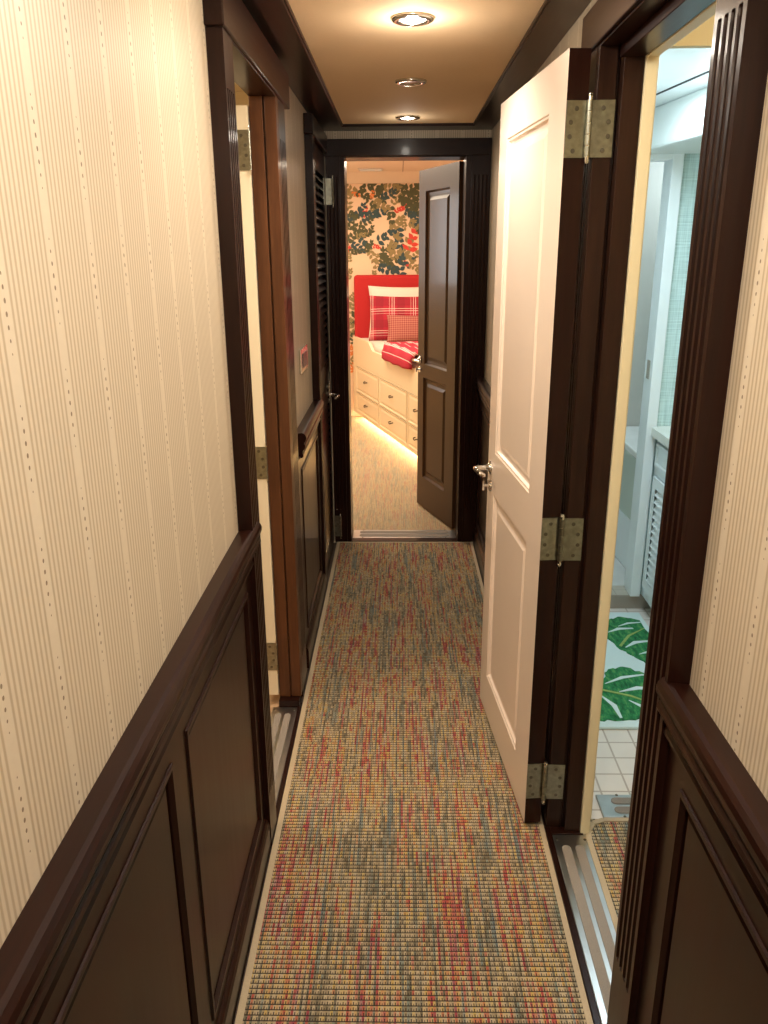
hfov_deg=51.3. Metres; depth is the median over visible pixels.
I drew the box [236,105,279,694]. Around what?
door
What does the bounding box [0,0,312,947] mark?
wall
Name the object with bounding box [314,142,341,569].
door
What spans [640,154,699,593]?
wall
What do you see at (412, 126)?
trim
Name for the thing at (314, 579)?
wainscot
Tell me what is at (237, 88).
ceiling
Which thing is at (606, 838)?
carpet piece
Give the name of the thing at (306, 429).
chair rail
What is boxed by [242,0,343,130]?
trim
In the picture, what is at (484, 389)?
chair rail
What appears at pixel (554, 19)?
trim
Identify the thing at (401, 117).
recessed light
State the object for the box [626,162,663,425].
wall
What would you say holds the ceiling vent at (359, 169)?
in the ceiling at (352, 166)
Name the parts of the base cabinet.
door, drawer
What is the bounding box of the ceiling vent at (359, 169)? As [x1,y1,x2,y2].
[358,168,382,170]
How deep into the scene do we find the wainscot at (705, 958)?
1.20 m
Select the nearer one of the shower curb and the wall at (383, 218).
the shower curb
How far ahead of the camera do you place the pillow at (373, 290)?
7.60 m
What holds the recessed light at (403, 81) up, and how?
in the ceiling at (359, 54)
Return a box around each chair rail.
[0,521,261,1023]
[297,399,323,457]
[476,377,490,414]
[656,677,767,922]
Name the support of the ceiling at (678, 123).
attached to the wall at (702, 36)
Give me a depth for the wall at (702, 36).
1.75 m
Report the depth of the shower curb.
3.79 m
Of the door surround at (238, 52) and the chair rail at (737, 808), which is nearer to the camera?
the chair rail at (737, 808)
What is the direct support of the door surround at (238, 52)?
attached to the wall at (118, 505)
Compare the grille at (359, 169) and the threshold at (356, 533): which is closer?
the threshold at (356, 533)
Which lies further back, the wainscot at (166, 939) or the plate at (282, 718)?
the plate at (282, 718)
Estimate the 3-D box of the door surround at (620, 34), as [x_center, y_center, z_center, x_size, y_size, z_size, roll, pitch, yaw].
[0.511,0.026,1.703,0.112,2.125,0.986,0,18,1]
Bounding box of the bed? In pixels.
[353,275,418,454]
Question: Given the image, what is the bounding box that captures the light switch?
[299,344,307,374]
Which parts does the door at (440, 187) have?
handle, panel, panel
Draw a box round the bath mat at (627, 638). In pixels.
[599,612,648,729]
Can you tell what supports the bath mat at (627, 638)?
on the floor at (384, 471)
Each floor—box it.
[233,416,650,1023]
[612,556,625,585]
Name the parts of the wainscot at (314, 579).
panel, skirting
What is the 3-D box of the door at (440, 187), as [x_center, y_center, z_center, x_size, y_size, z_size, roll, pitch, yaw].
[0.299,-0.953,4.775,0.100,2.047,0.570,-7,19,-18]
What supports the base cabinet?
on the floor at (384, 471)
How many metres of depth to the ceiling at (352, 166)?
6.76 m
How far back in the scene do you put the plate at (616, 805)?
2.44 m
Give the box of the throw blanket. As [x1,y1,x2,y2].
[382,341,417,369]
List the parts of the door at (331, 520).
louvre panel, louvre panel, handle plate, handle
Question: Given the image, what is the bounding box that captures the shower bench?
[615,426,638,567]
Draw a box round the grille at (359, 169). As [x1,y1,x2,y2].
[359,169,381,170]
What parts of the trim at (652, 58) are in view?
casing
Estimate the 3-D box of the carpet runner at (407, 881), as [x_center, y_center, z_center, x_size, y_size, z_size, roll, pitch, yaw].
[0.064,1.151,1.691,0.789,0.011,6.259,0,18,1]
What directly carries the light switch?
attached to the wall at (118, 505)
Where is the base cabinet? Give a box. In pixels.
[641,440,667,606]
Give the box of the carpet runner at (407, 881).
[235,542,592,1023]
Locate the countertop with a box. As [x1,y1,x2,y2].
[651,426,670,447]
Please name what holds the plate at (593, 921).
on the floor at (384, 471)
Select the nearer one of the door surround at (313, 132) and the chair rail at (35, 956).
the chair rail at (35, 956)
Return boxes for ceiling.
[234,82,243,91]
[288,0,544,123]
[346,160,462,171]
[655,48,710,107]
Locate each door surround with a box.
[202,0,306,845]
[303,113,326,587]
[324,138,491,541]
[541,0,767,1023]
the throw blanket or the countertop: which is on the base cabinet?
the countertop
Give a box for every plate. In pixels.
[271,707,296,802]
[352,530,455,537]
[552,835,615,1023]
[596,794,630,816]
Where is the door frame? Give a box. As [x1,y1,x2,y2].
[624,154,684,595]
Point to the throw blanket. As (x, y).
(401, 354)
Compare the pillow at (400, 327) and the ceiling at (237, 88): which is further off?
the pillow at (400, 327)
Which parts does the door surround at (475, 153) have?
casing, casing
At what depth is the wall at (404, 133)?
4.01 m
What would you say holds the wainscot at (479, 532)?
attached to the wall at (729, 672)
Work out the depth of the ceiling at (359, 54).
2.46 m
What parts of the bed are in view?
drawer, drawer, headboard, mattress, drawer, drawer, drawer, drawer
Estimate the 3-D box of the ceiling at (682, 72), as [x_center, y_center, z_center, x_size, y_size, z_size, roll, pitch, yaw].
[1.324,-1.490,2.860,1.460,0.043,2.190,0,18,1]
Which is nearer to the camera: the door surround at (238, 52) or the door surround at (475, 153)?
the door surround at (238, 52)
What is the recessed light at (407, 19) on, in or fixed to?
in the ceiling at (359, 54)
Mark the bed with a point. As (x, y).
(385, 393)
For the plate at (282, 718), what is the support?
on the floor at (384, 471)
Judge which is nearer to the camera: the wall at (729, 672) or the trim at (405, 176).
the wall at (729, 672)
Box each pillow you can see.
[368,286,418,336]
[369,295,417,340]
[387,315,417,341]
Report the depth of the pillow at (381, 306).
7.49 m
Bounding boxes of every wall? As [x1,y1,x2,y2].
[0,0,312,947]
[323,130,491,542]
[347,183,418,415]
[484,0,767,800]
[591,15,714,813]
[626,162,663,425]
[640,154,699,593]
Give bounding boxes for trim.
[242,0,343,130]
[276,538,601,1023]
[342,123,473,130]
[347,171,418,183]
[472,0,591,129]
[579,0,716,834]
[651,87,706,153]
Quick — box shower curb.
[610,586,650,608]
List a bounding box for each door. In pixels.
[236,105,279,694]
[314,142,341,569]
[412,161,462,528]
[473,48,615,822]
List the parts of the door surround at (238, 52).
casing, casing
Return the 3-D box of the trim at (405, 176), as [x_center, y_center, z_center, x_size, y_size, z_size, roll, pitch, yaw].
[0.139,-3.095,7.403,3.400,0.085,0.200,0,18,1]
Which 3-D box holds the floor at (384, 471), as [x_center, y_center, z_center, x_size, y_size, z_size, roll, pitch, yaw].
[0.066,0.586,3.506,4.000,0.064,10.100,0,18,1]
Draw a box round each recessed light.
[391,12,434,26]
[395,78,426,85]
[395,115,419,120]
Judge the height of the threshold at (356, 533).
0.016 m
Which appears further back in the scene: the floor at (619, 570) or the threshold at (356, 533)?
the threshold at (356, 533)
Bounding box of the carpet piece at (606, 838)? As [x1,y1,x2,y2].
[586,817,628,931]
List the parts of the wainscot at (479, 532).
skirting, panel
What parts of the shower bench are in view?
seat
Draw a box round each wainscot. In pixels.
[41,573,270,1023]
[298,426,325,667]
[473,399,489,583]
[635,744,767,1023]
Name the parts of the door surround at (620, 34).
casing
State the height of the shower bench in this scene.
0.655 m
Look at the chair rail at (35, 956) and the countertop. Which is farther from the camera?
the countertop
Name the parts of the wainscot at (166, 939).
panel, panel, skirting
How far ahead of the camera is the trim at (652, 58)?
1.92 m
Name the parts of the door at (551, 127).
handle, panel, panel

